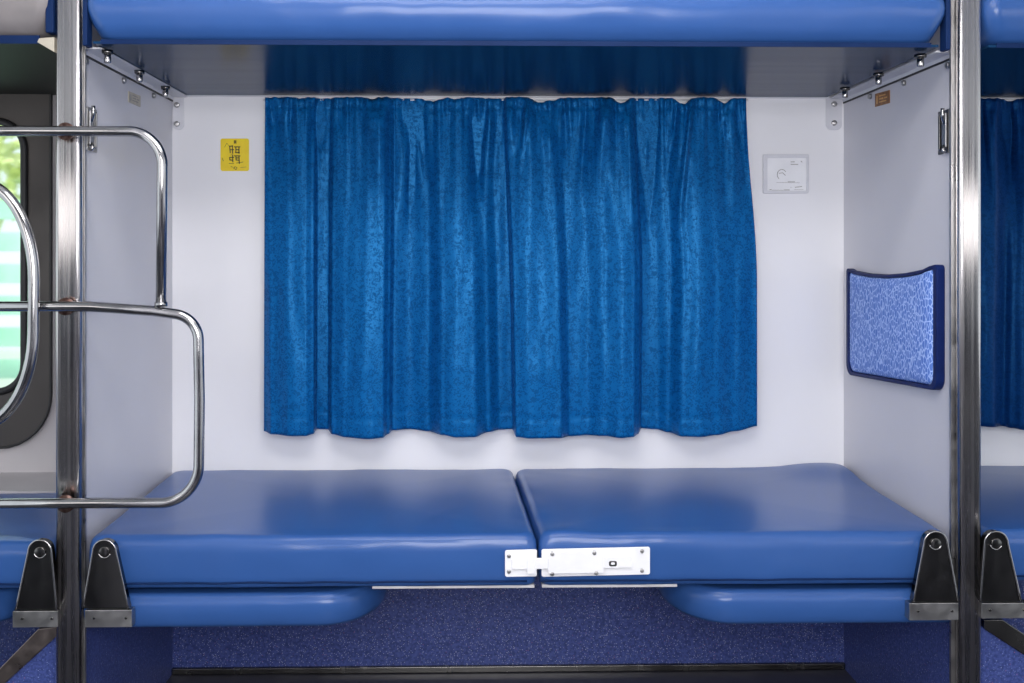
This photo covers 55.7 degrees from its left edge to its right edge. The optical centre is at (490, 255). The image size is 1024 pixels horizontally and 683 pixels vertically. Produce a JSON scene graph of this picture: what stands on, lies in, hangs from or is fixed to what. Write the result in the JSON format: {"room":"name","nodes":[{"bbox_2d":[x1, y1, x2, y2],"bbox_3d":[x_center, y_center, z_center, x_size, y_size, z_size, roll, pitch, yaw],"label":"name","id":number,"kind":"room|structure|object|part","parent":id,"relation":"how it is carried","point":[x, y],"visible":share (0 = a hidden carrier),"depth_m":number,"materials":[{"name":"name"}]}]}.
{"room":"train carriage","nodes":[
{"label":"train carriage","id":0,"kind":"room"},
{"bbox_2d":[86,24,172,682],"bbox_3d":[-0.870,0.096,2.312,0.034,2.062,0.624,0,0,-1],"label":"wall","id":1,"kind":"structure","parent":0,"point":[129,357],"depth_m":2.26,"materials":[{"name":"white plastic"}]},
{"bbox_2d":[0,627,55,682],"bbox_3d":[-1.030,0.896,2.041,0.242,0.238,0.030,0,0,-1],"label":"brace","id":2,"kind":"object","parent":1,"relation":"attached to","point":[43,636],"visible":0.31,"depth_m":2.03,"materials":[{"name":"grey metal"}]},
{"bbox_2d":[6,637,55,682],"bbox_3d":[-1.054,0.968,2.040,0.324,0.349,0.020,0,0,-1],"label":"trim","id":3,"kind":"structure","parent":1,"relation":"attached to","point":[41,668],"depth_m":2.03,"materials":[{"name":"blue carpet"}]},
{"bbox_2d":[86,106,97,152],"bbox_3d":[-0.843,-0.269,2.061,0.018,0.097,0.054,0,0,-1],"label":"bracket","id":4,"kind":"object","parent":1,"relation":"attached to","point":[91,113],"visible":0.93,"depth_m":2.04,"materials":[{"name":"metal"}]},
{"bbox_2d":[128,91,140,106],"bbox_3d":[-0.856,-0.378,2.327,0.002,0.028,0.083,0,0,-1],"label":"number plate","id":5,"kind":"object","parent":1,"relation":"attached to","point":[133,98],"visible":1,"depth_m":2.33,"materials":[{"name":"grey"}]},
{"bbox_2d":[86,47,187,101],"bbox_3d":[-0.826,-0.418,2.317,0.062,0.033,0.612,0,0,-1],"label":"support angle","id":6,"kind":"object","parent":1,"relation":"attached to","point":[106,58],"visible":0.9,"depth_m":2.24,"materials":[{"name":"grey metal"}]},
{"bbox_2d":[84,586,386,626],"bbox_3d":[-0.534,0.732,2.172,0.608,0.071,0.366,0,0,-1],"label":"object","id":7,"kind":"object","parent":1,"relation":"on","point":[310,605],"visible":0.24,"depth_m":1.99,"materials":[{"name":"blue leather"}]},
{"bbox_2d":[89,469,536,588],"bbox_3d":[-0.381,0.630,2.308,0.944,0.117,0.645,0,0,-1],"label":"cushion","id":8,"kind":"object","parent":7,"relation":"on","point":[376,528],"visible":0.93,"depth_m":2.04,"materials":[{"name":"blue leather"}]},
{"bbox_3d":[-0.078,0.686,2.053,0.336,0.006,0.092,0,0,-1],"label":"board","id":9,"kind":"part","parent":8,"relation":"part of","materials":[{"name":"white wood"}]},
{"bbox_2d":[166,670,856,682],"bbox_3d":[0.179,1.142,1.114,5.300,0.030,3.060,0,0,-1],"label":"floor","id":10,"kind":"structure","parent":0,"point":[742,676],"depth_m":2.58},
{"bbox_2d":[0,588,18,621],"bbox_3d":[-1.585,0.732,2.152,1.221,0.071,0.366,0,0,-1],"label":"pad","id":11,"kind":"object","parent":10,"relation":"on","point":[8,596],"visible":0.03,"depth_m":2.03,"materials":[{"name":"blue leather"}]},
{"bbox_2d":[0,493,55,587],"bbox_3d":[-1.643,0.633,2.179,1.504,0.102,0.436,0,0,-1],"label":"cushion","id":12,"kind":"object","parent":11,"relation":"on","point":[19,528],"visible":0.28,"depth_m":2.05,"materials":[{"name":"blue leather"}]},
{"bbox_2d":[13,0,134,682],"bbox_3d":[-0.848,-0.053,1.979,0.239,2.360,0.042,0,0,-1],"label":"steel post","id":13,"kind":"object","parent":10,"relation":"on","point":[70,50],"depth_m":1.97,"materials":[{"name":"silver metal"}]},
{"bbox_3d":[-0.922,0.662,1.969,0.090,0.179,0.024,0,0,-1],"label":"pivot bracket","id":14,"kind":"part","parent":13,"relation":"part of","materials":[{"name":"black metal"}]},
{"bbox_2d":[0,122,204,512],"bbox_3d":[-1.044,0.125,1.945,0.929,0.791,0.047,0,0,-1],"label":"ladder","id":15,"kind":"object","parent":13,"relation":"attached to","point":[33,306],"visible":1,"depth_m":1.95,"materials":[{"name":"silver metal"}]},
{"bbox_3d":[-1.082,-0.081,1.955,0.854,0.365,0.021,0,0,-1],"label":"rail","id":16,"kind":"part","parent":15,"relation":"part of","materials":[{"name":"silver metal"}]},
{"bbox_3d":[-1.045,0.302,1.955,0.929,0.423,0.021,0,0,-1],"label":"rail","id":17,"kind":"part","parent":15,"relation":"part of","materials":[{"name":"silver metal"}]},
{"bbox_3d":[-0.778,0.663,1.971,0.101,0.179,0.024,0,0,-1],"label":"pivot bracket","id":18,"kind":"part","parent":13,"relation":"part of","materials":[{"name":"black metal"}]},
{"bbox_2d":[905,0,1023,682],"bbox_3d":[0.988,-0.053,2.014,0.252,2.360,0.042,0,0,-1],"label":"steel post","id":19,"kind":"object","parent":10,"relation":"on","point":[965,51],"depth_m":2.01,"materials":[{"name":"silver metal"}]},
{"bbox_3d":[0.914,0.658,2.004,0.104,0.185,0.024,0,0,-1],"label":"pivot bracket","id":20,"kind":"part","parent":19,"relation":"part of","materials":[{"name":"black metal"}]},
{"bbox_3d":[1.061,0.657,2.007,0.106,0.181,0.024,0,0,-1],"label":"pivot bracket","id":21,"kind":"part","parent":19,"relation":"part of","materials":[{"name":"black metal"}]},
{"bbox_2d":[0,91,1023,667],"bbox_3d":[0.149,-0.053,2.657,5.300,2.360,0.052,0,0,-1],"label":"wall","id":22,"kind":"structure","parent":0,"point":[218,215],"depth_m":2.63,"materials":[{"name":"white plastic"}]},
{"bbox_2d":[0,94,52,448],"bbox_3d":[-1.578,-0.128,2.603,0.796,1.296,0.038,0,0,-1],"label":"window","id":23,"kind":"structure","parent":22,"relation":"in","point":[26,162],"depth_m":2.60,"materials":[{"name":"metal"}]},
{"bbox_3d":[-1.563,0.001,2.620,0.620,0.727,0.004,0,0,-1],"label":"pane","id":24,"kind":"part","parent":23,"relation":"part of","materials":[{"name":"clear glass"}]},
{"bbox_2d":[0,472,55,493],"bbox_3d":[-1.694,0.646,2.503,1.608,0.122,0.210,0,0,-1],"label":"trim","id":25,"kind":"structure","parent":22,"relation":"attached to","point":[10,482],"depth_m":2.50,"materials":[{"name":"plastic"}]},
{"bbox_2d":[0,0,55,94],"bbox_3d":[-1.650,-0.524,2.276,1.508,0.180,0.667,0,0,-1],"label":"upper berth","id":26,"kind":"object","parent":22,"relation":"attached to","point":[27,66],"depth_m":2.03,"materials":[{"name":"blue leather"}]},
{"bbox_3d":[-1.645,-0.443,1.966,1.446,0.017,0.002,0,0,-1],"label":"frame rail","id":27,"kind":"part","parent":26,"relation":"part of","materials":[{"name":"blue plastic"}]},
{"bbox_3d":[-1.651,-0.438,2.288,1.478,0.005,0.642,0,0,-1],"label":"underside panel","id":28,"kind":"part","parent":26,"relation":"part of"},
{"bbox_2d":[37,37,55,52],"bbox_3d":[-0.907,-0.431,1.988,0.034,0.030,0.030,0,0,-1],"label":"plate","id":29,"kind":"object","parent":26,"relation":"attached to","point":[50,43],"visible":0.77,"depth_m":1.97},
{"bbox_3d":[-0.898,-0.534,1.983,0.016,0.160,0.029,0,0,-1],"label":"end strip","id":30,"kind":"part","parent":26,"relation":"part of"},
{"bbox_2d":[173,98,183,129],"bbox_3d":[-0.846,-0.385,2.620,0.031,0.087,0.009,0,0,-1],"label":"bracket","id":31,"kind":"object","parent":22,"relation":"attached to","point":[178,103],"visible":1,"depth_m":2.62,"materials":[{"name":"grey metal"}]},
{"bbox_2d":[220,139,248,170],"bbox_3d":[-0.694,-0.275,2.626,0.077,0.088,0.002,0,0,-1],"label":"sticker","id":32,"kind":"object","parent":22,"relation":"attached to","point":[234,153],"visible":1,"depth_m":2.63,"materials":[{"name":"yellow"}]},
{"bbox_2d":[263,99,747,100],"bbox_3d":[0.044,-0.424,2.634,1.320,0.009,0.005,0,0,-1],"label":"curtain rod","id":33,"kind":"object","parent":22,"relation":"attached to","point":[263,99],"visible":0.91,"depth_m":2.64,"materials":[{"name":"white metal"}]},
{"bbox_2d":[264,97,756,438],"bbox_3d":[0.057,0.025,2.584,1.327,0.912,0.101,0,0,-1],"label":"curtain","id":34,"kind":"object","parent":33,"relation":"hanging from","point":[467,266],"visible":1,"depth_m":2.59,"materials":[{"name":"blue fabric"}]},
{"bbox_2d":[171,662,844,674],"bbox_3d":[0.054,1.118,2.623,1.825,0.018,0.012,0,0,-1],"label":"baseboard","id":35,"kind":"structure","parent":22,"relation":"attached to","point":[776,665],"depth_m":2.62,"materials":[{"name":"metal"}]},
{"bbox_2d":[187,95,833,98],"bbox_3d":[0.054,-0.437,2.638,1.833,0.010,0.008,0,0,-1],"label":"trim","id":36,"kind":"structure","parent":22,"relation":"attached to","point":[828,97],"depth_m":2.64,"materials":[{"name":"grey metal"}]},
{"bbox_2d":[83,0,950,96],"bbox_3d":[0.055,-0.514,2.308,1.785,0.174,0.667,0,0,-1],"label":"upper berth","id":37,"kind":"object","parent":22,"relation":"attached to","point":[636,48],"depth_m":2.01,"materials":[{"name":"blue leather"}]},
{"bbox_3d":[-0.827,-0.508,1.984,0.010,0.160,0.029,0,0,-1],"label":"end strip","id":38,"kind":"part","parent":37,"relation":"part of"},
{"bbox_3d":[0.059,-0.439,1.999,1.716,0.010,0.002,0,0,-1],"label":"frame rail","id":39,"kind":"part","parent":37,"relation":"part of","materials":[{"name":"blue plastic"}]},
{"bbox_3d":[0.053,-0.438,2.320,1.748,0.005,0.642,0,0,-1],"label":"underside panel","id":40,"kind":"part","parent":37,"relation":"part of","materials":[{"name":"grey metal"}]},
{"bbox_3d":[0.948,-0.507,2.018,0.010,0.160,0.029,0,0,-1],"label":"end strip","id":41,"kind":"part","parent":37,"relation":"part of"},
{"bbox_2d":[763,154,808,192],"bbox_3d":[0.808,-0.225,2.652,0.126,0.108,0.008,0,0,-1],"label":"wall plate","id":42,"kind":"object","parent":22,"relation":"attached to","point":[782,173],"visible":1,"depth_m":2.65,"materials":[{"name":"grey plastic"}]},
{"bbox_2d":[826,99,841,129],"bbox_3d":[0.942,-0.390,2.654,0.044,0.088,0.009,0,0,-1],"label":"bracket","id":43,"kind":"object","parent":22,"relation":"attached to","point":[833,106],"visible":1,"depth_m":2.65,"materials":[{"name":"grey metal"}]},
{"bbox_2d":[981,466,1023,579],"bbox_3d":[1.861,0.624,2.351,1.695,0.113,0.645,0,0,-1],"label":"cushion","id":44,"kind":"object","parent":22,"relation":"attached to","point":[1002,487],"visible":0.27,"depth_m":2.22,"materials":[{"name":"blue leather"}]},
{"bbox_2d":[981,0,1023,97],"bbox_3d":[1.892,-0.518,2.344,1.747,0.168,0.668,0,0,-1],"label":"upper berth","id":45,"kind":"object","parent":22,"relation":"attached to","point":[1002,21],"visible":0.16,"depth_m":2.05,"materials":[{"name":"blue leather"}]},
{"bbox_3d":[1.892,-0.438,2.356,1.719,0.005,0.642,0,0,-1],"label":"underside panel","id":46,"kind":"part","parent":45,"relation":"part of","materials":[{"name":"blue"}]},
{"bbox_3d":[1.898,-0.439,2.034,1.687,0.010,0.002,0,0,-1],"label":"frame rail","id":47,"kind":"part","parent":45,"relation":"part of","materials":[{"name":"blue plastic"}]},
{"bbox_3d":[1.707,-0.430,2.666,0.753,0.007,0.005,0,0,-1],"label":"curtain rod","id":48,"kind":"object","parent":22,"relation":"attached to","visible":0},
{"bbox_2d":[981,98,1023,429],"bbox_3d":[1.657,0.017,2.620,0.790,0.899,0.090,0,0,-1],"label":"curtain","id":49,"kind":"object","parent":48,"relation":"hanging from","point":[1002,121],"visible":0.73,"depth_m":2.60,"materials":[{"name":"blue fabric"}]},
{"bbox_2d":[844,26,948,682],"bbox_3d":[0.989,0.096,2.348,0.034,2.062,0.624,0,0,-1],"label":"wall","id":50,"kind":"structure","parent":0,"point":[896,180],"depth_m":2.31,"materials":[{"name":"white plastic"}]},
{"bbox_2d":[657,583,949,623],"bbox_3d":[0.671,0.733,2.195,0.584,0.074,0.366,0,0,-1],"label":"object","id":51,"kind":"object","parent":50,"relation":"on","point":[816,602],"visible":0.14,"depth_m":2.02,"materials":[{"name":"blue leather"}]},
{"bbox_2d":[515,463,940,587],"bbox_3d":[0.522,0.624,2.326,0.901,0.129,0.645,0,0,-1],"label":"cushion","id":52,"kind":"object","parent":51,"relation":"on","point":[805,523],"visible":0.94,"depth_m":2.08,"materials":[{"name":"blue leather"}]},
{"bbox_2d":[505,547,649,576],"bbox_3d":[0.179,0.631,1.992,0.299,0.060,0.013,0,0,-1],"label":"bolt","id":53,"kind":"object","parent":52,"relation":"attached to","point":[610,560],"visible":1,"depth_m":1.99,"materials":[{"name":"white metal"}]},
{"bbox_3d":[0.063,0.632,1.995,0.066,0.056,0.004,0,0,-1],"label":"keeper plate","id":54,"kind":"part","parent":53,"relation":"part of","materials":[{"name":"white metal"}]},
{"bbox_3d":[0.247,0.686,2.059,0.282,0.006,0.092,0,0,-1],"label":"board","id":55,"kind":"part","parent":52,"relation":"part of","materials":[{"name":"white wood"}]},
{"bbox_2d":[875,90,889,106],"bbox_3d":[0.974,-0.392,2.407,0.002,0.036,0.085,0,0,-1],"label":"number plate","id":56,"kind":"object","parent":50,"relation":"attached to","point":[882,98],"visible":1,"depth_m":2.40,"materials":[{"name":"brown metal"}]},
{"bbox_2d":[829,51,948,103],"bbox_3d":[0.935,-0.418,2.351,0.082,0.033,0.612,0,0,-1],"label":"support angle","id":57,"kind":"object","parent":50,"relation":"attached to","point":[923,61],"visible":1,"depth_m":2.27,"materials":[{"name":"grey metal"}]},
{"bbox_2d":[846,265,944,389],"bbox_3d":[0.963,0.167,2.341,0.026,0.297,0.505,0,0,-1],"label":"pad","id":58,"kind":"object","parent":50,"relation":"attached to","point":[895,323],"visible":1,"depth_m":2.26,"materials":[{"name":"blue fabric"}]},
{"bbox_2d":[938,108,948,154],"bbox_3d":[0.972,-0.268,2.090,0.018,0.098,0.049,0,0,-1],"label":"bracket","id":59,"kind":"object","parent":50,"relation":"attached to","point":[943,115],"visible":0.94,"depth_m":2.07,"materials":[{"name":"metal"}]},
{"bbox_2d":[981,626,1023,682],"bbox_3d":[1.171,0.975,2.083,0.271,0.384,0.020,0,0,-1],"label":"panel","id":60,"kind":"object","parent":50,"relation":"attached to","point":[1000,662],"depth_m":2.07,"materials":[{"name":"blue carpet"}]},
{"bbox_2d":[981,618,1023,654],"bbox_3d":[1.178,0.869,2.083,0.251,0.185,0.030,0,0,-1],"label":"brace","id":61,"kind":"object","parent":50,"relation":"attached to","point":[998,627],"visible":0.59,"depth_m":2.07,"materials":[{"name":"grey metal"}]}
]}

